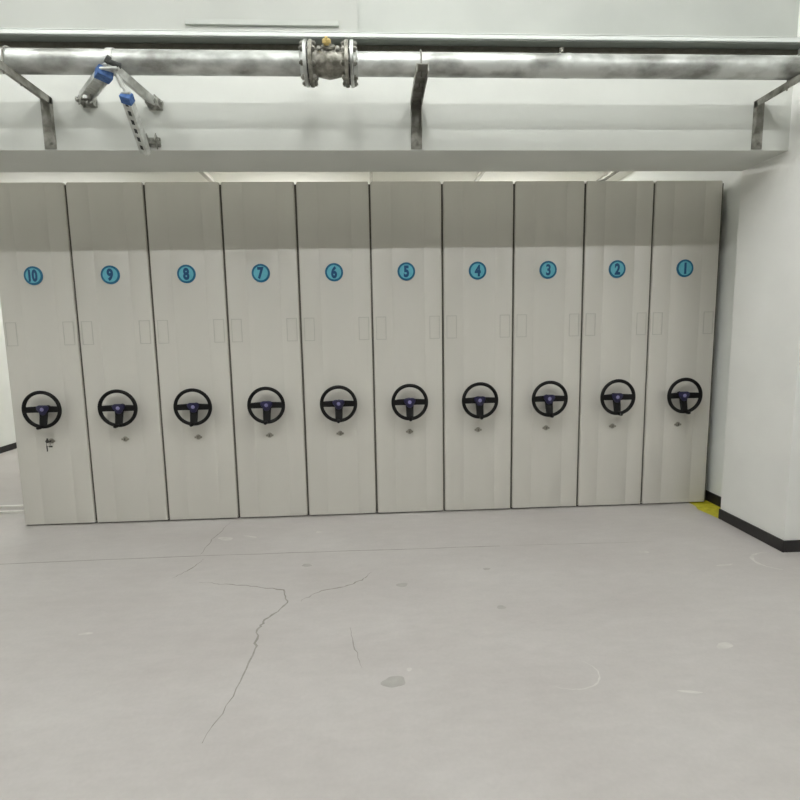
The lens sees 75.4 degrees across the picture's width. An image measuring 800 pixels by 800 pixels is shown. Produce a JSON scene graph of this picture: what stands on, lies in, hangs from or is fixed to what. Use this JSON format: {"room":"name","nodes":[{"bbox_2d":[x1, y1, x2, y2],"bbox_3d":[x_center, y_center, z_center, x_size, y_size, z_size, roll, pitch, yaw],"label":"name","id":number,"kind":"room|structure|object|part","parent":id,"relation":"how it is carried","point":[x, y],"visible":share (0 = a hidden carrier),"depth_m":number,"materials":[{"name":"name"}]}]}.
{"room":"archive storage room","nodes":[
{"label":"archive storage room","id":0,"kind":"room"},
{"bbox_2d":[0,301,15,446],"bbox_3d":[-4.637,-0.669,-0.328,0.200,4.250,18.000,-1,7,-3],"label":"wall","id":1,"kind":"structure","parent":0,"point":[7,428],"depth_m":6.36,"materials":[{"name":"white paint"}]},
{"bbox_2d":[0,442,16,452],"bbox_3d":[-4.495,1.399,-0.061,0.012,0.075,18.000,-1,7,-3],"label":"baseboard","id":2,"kind":"structure","parent":1,"relation":"attached to","point":[12,446],"depth_m":6.38,"materials":[{"name":"black plastic"}]},
{"bbox_2d":[0,171,632,241],"bbox_3d":[-1.217,-2.387,6.010,7.738,0.150,5.770,-1,7,-3],"label":"ceiling","id":3,"kind":"structure","parent":0,"point":[5,177],"depth_m":5.11,"materials":[{"name":"paint"}]},
{"bbox_2d":[199,172,215,181],"bbox_3d":[-1.902,-2.254,5.773,0.045,0.030,5.000,-1,7,-3],"label":"rail","id":4,"kind":"object","parent":3,"relation":"attached to","point":[205,175],"visible":0.02,"depth_m":4.97,"materials":[{"name":"grey metal"}]},
{"bbox_2d":[369,172,372,199],"bbox_3d":[-0.325,-2.292,5.852,0.030,0.030,5.000,-1,7,-3],"label":"rail","id":5,"kind":"object","parent":3,"relation":"attached to","point":[370,173],"visible":0.06,"depth_m":5.05,"materials":[{"name":"grey metal"}]},
{"bbox_2d":[474,172,484,180],"bbox_3d":[0.749,-2.317,5.905,0.035,0.030,5.000,-1,7,-3],"label":"rail","id":6,"kind":"object","parent":3,"relation":"attached to","point":[480,174],"visible":0.02,"depth_m":5.10,"materials":[{"name":"grey metal"}]},
{"bbox_2d":[596,171,618,180],"bbox_3d":[2.047,-2.348,5.969,0.055,0.030,5.000,-1,7,-3],"label":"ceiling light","id":7,"kind":"object","parent":3,"relation":"attached to","point":[609,174],"visible":0.02,"depth_m":5.17,"materials":[{"name":"metal"}]},
{"bbox_2d":[0,74,792,171],"bbox_3d":[-1.246,-2.329,2.911,6.971,1.886,0.382,-1,7,-3],"label":"beam","id":8,"kind":"structure","parent":0,"point":[205,123],"depth_m":2.91,"materials":[{"name":"paint"}]},
{"bbox_2d":[0,45,56,148],"bbox_3d":[-1.884,-1.523,2.587,0.062,0.380,0.395,-1,7,-3],"label":"bracket","id":9,"kind":"object","parent":8,"relation":"attached to","point":[46,102],"visible":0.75,"depth_m":2.76,"materials":[{"name":"metal"}]},
{"bbox_3d":[-1.885,-1.574,2.578,0.062,0.038,0.389,-1,7,-3],"label":"arm","id":10,"kind":"part","parent":9,"relation":"part of","materials":[{"name":"metal"}]},
{"bbox_3d":[-1.893,-1.487,2.775,0.062,0.260,0.030,-1,7,-3],"label":"wall leg","id":11,"kind":"part","parent":9,"relation":"part of","materials":[{"name":"metal"}]},
{"bbox_2d":[75,48,163,155],"bbox_3d":[-1.491,-1.506,2.621,0.450,0.424,0.414,-1,7,-3],"label":"brace","id":12,"kind":"object","parent":8,"relation":"attached to","point":[103,74],"visible":0.99,"depth_m":2.61,"materials":[{"name":"metal"}]},
{"bbox_3d":[-1.378,-1.567,2.452,0.085,0.016,0.034,-1,7,-3],"label":"head plate","id":13,"kind":"part","parent":12,"relation":"part of","materials":[{"name":"metal"}]},
{"bbox_2d":[0,0,357,31],"bbox_3d":[-2.479,-2.557,2.616,4.490,1.318,0.018,-1,7,-3],"label":"wall","id":14,"kind":"structure","parent":8,"relation":"attached to","point":[64,14],"depth_m":2.74,"materials":[{"name":"white paint"}]},
{"bbox_2d":[185,19,338,26],"bbox_3d":[-0.733,-2.012,2.760,0.810,0.028,0.014,-1,7,-3],"label":"cable cover","id":15,"kind":"object","parent":8,"relation":"attached to","point":[209,22],"visible":1,"depth_m":2.75,"materials":[{"name":"grey paint"}]},
{"bbox_2d":[0,28,799,54],"bbox_3d":[-1.222,-1.899,2.731,6.960,0.057,0.084,-1,7,-3],"label":"pipe","id":16,"kind":"object","parent":8,"relation":"attached to","point":[11,37],"visible":0.89,"depth_m":2.78,"materials":[{"name":"metal"}]},
{"bbox_3d":[-1.222,-1.925,2.719,6.960,0.004,0.066,-1,7,-3],"label":"trunking lid","id":17,"kind":"part","parent":16,"relation":"part of","materials":[{"name":"paint"}]},
{"bbox_2d":[410,49,428,148],"bbox_3d":[0.100,-1.570,2.686,0.062,0.380,0.395,-1,7,-3],"label":"bracket","id":18,"kind":"object","parent":8,"relation":"attached to","point":[421,74],"visible":0.91,"depth_m":2.85,"materials":[{"name":"metal"}]},
{"bbox_3d":[0.091,-1.534,2.874,0.062,0.260,0.030,-1,7,-3],"label":"wall leg","id":19,"kind":"part","parent":18,"relation":"part of","materials":[{"name":"metal"}]},
{"bbox_3d":[0.099,-1.621,2.676,0.062,0.038,0.389,-1,7,-3],"label":"arm","id":20,"kind":"part","parent":18,"relation":"part of","materials":[{"name":"metal"}]},
{"bbox_2d":[357,0,799,36],"bbox_3d":[1.001,-2.640,2.796,2.481,1.318,0.004,-1,7,-3],"label":"wall","id":21,"kind":"structure","parent":8,"relation":"attached to","point":[754,18],"depth_m":2.86,"materials":[{"name":"grey paint"}]},
{"bbox_2d":[751,54,799,149],"bbox_3d":[2.072,-1.617,2.783,0.062,0.380,0.395,-1,7,-3],"label":"bracket","id":22,"kind":"object","parent":8,"relation":"attached to","point":[759,105],"visible":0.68,"depth_m":2.97,"materials":[{"name":"metal"}]},
{"bbox_3d":[2.063,-1.580,2.972,0.062,0.260,0.030,-1,7,-3],"label":"wall leg","id":23,"kind":"part","parent":22,"relation":"part of","materials":[{"name":"metal"}]},
{"bbox_3d":[2.071,-1.668,2.774,0.062,0.038,0.389,-1,7,-3],"label":"arm","id":24,"kind":"part","parent":22,"relation":"part of","materials":[{"name":"metal"}]},
{"bbox_2d":[0,412,799,799],"bbox_3d":[0.059,1.387,0.177,9.530,0.121,18.400,-1,7,-3],"label":"floor","id":25,"kind":"structure","parent":0,"point":[628,651],"depth_m":2.17,"materials":[{"name":"grey paint"}]},
{"bbox_2d":[0,510,23,512],"bbox_3d":[-3.740,0.897,4.048,1.950,0.014,0.032,-1,7,-3],"label":"rail","id":26,"kind":"object","parent":25,"relation":"on","point":[5,511],"visible":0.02,"depth_m":4.07,"materials":[{"name":"metal"}]},
{"bbox_2d":[0,505,23,507],"bbox_3d":[-3.747,0.880,4.187,1.950,0.014,0.032,-1,7,-3],"label":"rail","id":27,"kind":"object","parent":25,"relation":"on","point":[1,506],"visible":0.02,"depth_m":4.20,"materials":[{"name":"metal"}]},
{"bbox_2d":[0,182,97,524],"bbox_3d":[-2.567,-0.435,4.910,0.513,2.400,2.863,-1,7,-3],"label":"shelving unit","id":28,"kind":"object","parent":25,"relation":"on","point":[38,299],"visible":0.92,"depth_m":3.62,"materials":[{"name":"metal"}]},
{"bbox_3d":[-2.701,-0.457,3.600,0.074,0.164,0.003,-1,7,-3],"label":"label frame","id":29,"kind":"part","parent":28,"relation":"part of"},
{"bbox_3d":[-2.315,-0.466,3.619,0.074,0.164,0.003,-1,7,-3],"label":"label frame","id":30,"kind":"part","parent":28,"relation":"part of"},
{"bbox_2d":[66,182,169,522],"bbox_3d":[-2.051,-0.447,4.936,0.523,2.400,2.863,-1,7,-3],"label":"shelving unit","id":31,"kind":"object","parent":25,"relation":"on","point":[108,220],"visible":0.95,"depth_m":3.64,"materials":[{"name":"metal"}]},
{"bbox_3d":[-2.190,-0.469,3.625,0.075,0.164,0.003,-1,7,-3],"label":"label frame","id":32,"kind":"part","parent":31,"relation":"part of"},
{"bbox_3d":[-1.796,-0.478,3.645,0.075,0.164,0.003,-1,7,-3],"label":"label frame","id":33,"kind":"part","parent":31,"relation":"part of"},
{"bbox_2d":[144,182,239,519],"bbox_3d":[-1.535,-0.459,4.962,0.515,2.400,2.863,-1,7,-3],"label":"shelving unit","id":34,"kind":"object","parent":25,"relation":"on","point":[185,219],"visible":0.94,"depth_m":3.67,"materials":[{"name":"metal"}]},
{"bbox_3d":[-1.671,-0.481,3.651,0.074,0.164,0.003,-1,7,-3],"label":"label frame","id":35,"kind":"part","parent":34,"relation":"part of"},
{"bbox_3d":[-1.282,-0.490,3.670,0.074,0.164,0.003,-1,7,-3],"label":"label frame","id":36,"kind":"part","parent":34,"relation":"part of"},
{"bbox_2d":[221,182,308,517],"bbox_3d":[-1.024,-0.471,4.987,0.514,2.400,2.863,-1,7,-3],"label":"shelving unit","id":37,"kind":"object","parent":25,"relation":"on","point":[260,222],"visible":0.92,"depth_m":3.69,"materials":[{"name":"metal"}]},
{"bbox_3d":[-1.159,-0.493,3.676,0.074,0.164,0.003,-1,7,-3],"label":"label frame","id":38,"kind":"part","parent":37,"relation":"part of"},
{"bbox_3d":[-0.771,-0.502,3.696,0.074,0.164,0.003,-1,7,-3],"label":"label frame","id":39,"kind":"part","parent":37,"relation":"part of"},
{"bbox_2d":[296,182,377,514],"bbox_3d":[-0.512,-0.484,5.013,0.515,2.400,2.863,-1,7,-3],"label":"shelving unit","id":40,"kind":"object","parent":25,"relation":"on","point":[334,218],"visible":1,"depth_m":3.72,"materials":[{"name":"metal"}]},
{"bbox_3d":[-0.647,-0.505,3.702,0.074,0.164,0.003,-1,7,-3],"label":"label frame","id":41,"kind":"part","parent":40,"relation":"part of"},
{"bbox_3d":[-0.259,-0.514,3.721,0.074,0.164,0.003,-1,7,-3],"label":"label frame","id":42,"kind":"part","parent":40,"relation":"part of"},
{"bbox_2d":[370,181,444,512],"bbox_3d":[-0.001,-0.496,5.038,0.512,2.400,2.863,-1,7,-3],"label":"shelving unit","id":43,"kind":"object","parent":25,"relation":"on","point":[407,216],"visible":1,"depth_m":3.74,"materials":[{"name":"metal"}]},
{"bbox_3d":[-0.135,-0.517,3.727,0.074,0.164,0.003,-1,7,-3],"label":"label frame","id":44,"kind":"part","parent":43,"relation":"part of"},
{"bbox_3d":[0.251,-0.526,3.746,0.074,0.164,0.003,-1,7,-3],"label":"label frame","id":45,"kind":"part","parent":43,"relation":"part of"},
{"bbox_2d":[443,181,514,510],"bbox_3d":[0.510,-0.508,5.063,0.516,2.400,2.863,-1,7,-3],"label":"shelving unit","id":46,"kind":"object","parent":25,"relation":"on","point":[479,216],"visible":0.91,"depth_m":3.77,"materials":[{"name":"metal"}]},
{"bbox_3d":[0.374,-0.529,3.752,0.074,0.164,0.003,-1,7,-3],"label":"label frame","id":47,"kind":"part","parent":46,"relation":"part of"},
{"bbox_2d":[510,181,585,507],"bbox_3d":[1.023,-0.520,5.089,0.516,2.400,2.863,-1,7,-3],"label":"shelving unit","id":48,"kind":"object","parent":25,"relation":"on","point":[549,225],"visible":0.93,"depth_m":3.80,"materials":[{"name":"metal"}]},
{"bbox_3d":[0.888,-0.541,3.778,0.074,0.164,0.003,-1,7,-3],"label":"label frame","id":49,"kind":"part","parent":48,"relation":"part of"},
{"bbox_3d":[1.276,-0.551,3.797,0.074,0.164,0.003,-1,7,-3],"label":"label frame","id":50,"kind":"part","parent":48,"relation":"part of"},
{"bbox_2d":[576,181,654,505],"bbox_3d":[1.532,-0.532,5.114,0.507,2.400,2.863,-1,7,-3],"label":"shelving unit","id":51,"kind":"object","parent":25,"relation":"on","point":[619,215],"visible":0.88,"depth_m":3.82,"materials":[{"name":"metal"}]},
{"bbox_3d":[1.400,-0.553,3.803,0.073,0.164,0.003,-1,7,-3],"label":"label frame","id":52,"kind":"part","parent":51,"relation":"part of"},
{"bbox_3d":[1.782,-0.563,3.822,0.073,0.164,0.003,-1,7,-3],"label":"label frame","id":53,"kind":"part","parent":51,"relation":"part of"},
{"bbox_2d":[640,181,723,503],"bbox_3d":[2.039,-0.544,5.139,0.512,2.400,2.863,-1,7,-3],"label":"shelving unit","id":54,"kind":"object","parent":25,"relation":"on","point":[687,220],"visible":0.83,"depth_m":3.84,"materials":[{"name":"metal"}]},
{"bbox_3d":[1.905,-0.566,3.828,0.074,0.164,0.003,-1,7,-3],"label":"label frame","id":55,"kind":"part","parent":54,"relation":"part of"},
{"bbox_3d":[2.291,-0.575,3.848,0.074,0.164,0.003,-1,7,-3],"label":"label frame","id":56,"kind":"part","parent":54,"relation":"part of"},
{"bbox_2d":[619,171,741,496],"bbox_3d":[2.478,-0.949,6.286,0.400,2.900,5.565,-1,7,-3],"label":"wall","id":57,"kind":"structure","parent":0,"point":[731,180],"depth_m":3.88,"materials":[{"name":"white paint"}]},
{"bbox_2d":[705,490,720,506],"bbox_3d":[2.296,0.456,6.453,0.012,0.078,5.565,-1,7,-3],"label":"baseboard","id":58,"kind":"structure","parent":57,"relation":"attached to","point":[711,497],"depth_m":4.00,"materials":[{"name":"black plastic"}]},
{"bbox_2d":[721,4,799,539],"bbox_3d":[3.438,-1.256,3.200,2.359,4.250,0.575,-1,7,-3],"label":"wall pillar","id":59,"kind":"structure","parent":0,"point":[761,477],"depth_m":3.20,"materials":[{"name":"white paint"}]},
{"bbox_2d":[718,509,784,552],"bbox_3d":[2.290,0.845,3.397,0.012,0.072,0.587,-1,7,-3],"label":"baseboard","id":60,"kind":"structure","parent":59,"relation":"attached to","point":[771,540],"depth_m":3.35,"materials":[{"name":"black plastic"}]},
{"bbox_2d":[784,540,799,551],"bbox_3d":[3.389,0.855,3.166,2.159,0.072,0.012,-1,7,-3],"label":"baseboard","id":61,"kind":"structure","parent":59,"relation":"attached to","point":[790,545],"depth_m":3.11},
{"bbox_3d":[4.839,-0.508,-2.908,0.200,4.250,11.860,-1,7,-3],"label":"wall","id":62,"kind":"structure","parent":0,"visible":0},
{"bbox_2d":[0,47,799,79],"bbox_3d":[-0.133,-1.688,2.590,9.130,0.129,0.113,-1,7,-3],"label":"pipe","id":63,"kind":"object","parent":62,"relation":"attached to","point":[25,61],"visible":0.88,"depth_m":2.57,"materials":[{"name":"metal"}]},
{"bbox_2d":[298,36,357,87],"bbox_3d":[-0.352,-1.675,2.580,0.284,0.204,0.204,-1,7,-3],"label":"valve","id":64,"kind":"object","parent":63,"relation":"attached to","point":[329,63],"visible":1,"depth_m":2.52,"materials":[{"name":"metal"}]}
]}

